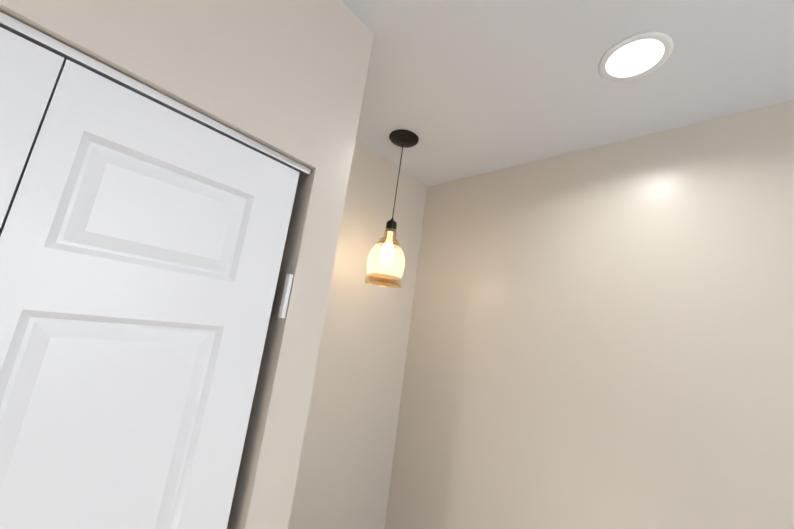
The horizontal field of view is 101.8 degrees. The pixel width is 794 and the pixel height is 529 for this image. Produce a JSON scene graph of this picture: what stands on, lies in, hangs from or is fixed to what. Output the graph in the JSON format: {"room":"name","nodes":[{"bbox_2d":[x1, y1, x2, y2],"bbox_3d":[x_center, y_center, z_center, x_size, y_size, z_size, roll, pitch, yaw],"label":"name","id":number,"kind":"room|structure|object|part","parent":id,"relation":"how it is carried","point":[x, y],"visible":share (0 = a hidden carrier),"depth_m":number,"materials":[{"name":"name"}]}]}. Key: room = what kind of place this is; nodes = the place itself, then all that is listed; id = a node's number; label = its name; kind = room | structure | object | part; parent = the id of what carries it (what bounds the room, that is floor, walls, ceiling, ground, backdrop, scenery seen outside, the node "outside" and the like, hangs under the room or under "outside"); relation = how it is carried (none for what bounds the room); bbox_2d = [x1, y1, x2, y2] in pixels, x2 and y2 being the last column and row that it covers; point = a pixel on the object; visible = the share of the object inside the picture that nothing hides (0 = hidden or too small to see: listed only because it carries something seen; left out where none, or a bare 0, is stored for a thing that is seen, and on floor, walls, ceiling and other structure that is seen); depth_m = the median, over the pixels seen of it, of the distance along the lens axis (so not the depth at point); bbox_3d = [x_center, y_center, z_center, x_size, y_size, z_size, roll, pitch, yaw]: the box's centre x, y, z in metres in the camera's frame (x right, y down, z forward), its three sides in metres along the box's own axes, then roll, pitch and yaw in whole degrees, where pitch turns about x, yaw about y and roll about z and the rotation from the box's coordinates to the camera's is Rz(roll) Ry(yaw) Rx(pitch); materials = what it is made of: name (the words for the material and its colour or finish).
{"room":"bedroom","nodes":[
{"label":"bedroom","id":0,"kind":"room"},
{"bbox_2d":[0,0,373,528],"bbox_3d":[-1.159,0.264,0.226,0.534,2.560,2.156,-2,-14,43],"label":"wall","id":1,"kind":"structure","parent":0,"point":[286,78],"depth_m":0.79,"materials":[{"name":"beige paint"}]},
{"bbox_2d":[0,12,310,528],"bbox_3d":[-0.988,0.520,0.052,0.064,2.020,1.834,-2,-14,43],"label":"bifold closet doors","id":2,"kind":"structure","parent":1,"relation":"in","point":[143,235],"depth_m":0.59,"materials":[{"name":"white wood"}]},
{"bbox_2d":[342,0,793,186],"bbox_3d":[0.140,-1.109,-0.821,4.134,0.080,4.730,-2,-14,43],"label":"ceiling","id":3,"kind":"structure","parent":0,"point":[461,89],"depth_m":1.10,"materials":[{"name":"white paint"}]},
{"bbox_2d":[364,129,418,287],"bbox_3d":[-0.015,-0.267,1.536,0.177,0.738,0.177,-2,-14,43],"label":"pendant light","id":4,"kind":"object","parent":3,"relation":"hanging from","point":[388,241],"visible":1,"depth_m":1.49,"materials":[{"name":"yellow glass"}]},
{"bbox_3d":[-0.046,-0.036,1.492,0.177,0.263,0.177,-2,-14,43],"label":"lamp shade","id":5,"kind":"part","parent":4,"relation":"part of","materials":[{"name":"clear glass"}]},
{"bbox_2d":[384,218,396,233],"bbox_3d":[-0.026,-0.184,1.520,0.056,0.066,0.056,-2,-14,43],"label":"socket","id":6,"kind":"object","parent":4,"relation":"attached to","point":[391,225],"depth_m":1.50,"materials":[{"name":"brown metal"}]},
{"bbox_3d":[0.004,-0.405,1.562,0.004,0.413,0.004,-2,-14,43],"label":"cord","id":7,"kind":"part","parent":4,"relation":"part of","materials":[{"name":"black plastic"}]},
{"bbox_2d":[598,32,672,81],"bbox_3d":[0.739,-0.640,1.007,0.188,0.004,0.188,-2,-14,43],"label":"recessed light","id":8,"kind":"object","parent":3,"relation":"in","point":[636,56],"visible":1,"depth_m":1.00,"materials":[{"name":"white plastic"}]},
{"bbox_2d":[384,100,793,528],"bbox_3d":[1.541,0.696,0.551,4.034,2.560,0.100,-2,-14,43],"label":"wall","id":9,"kind":"structure","parent":0,"point":[601,337],"depth_m":1.27,"materials":[{"name":"beige paint"}]}
]}

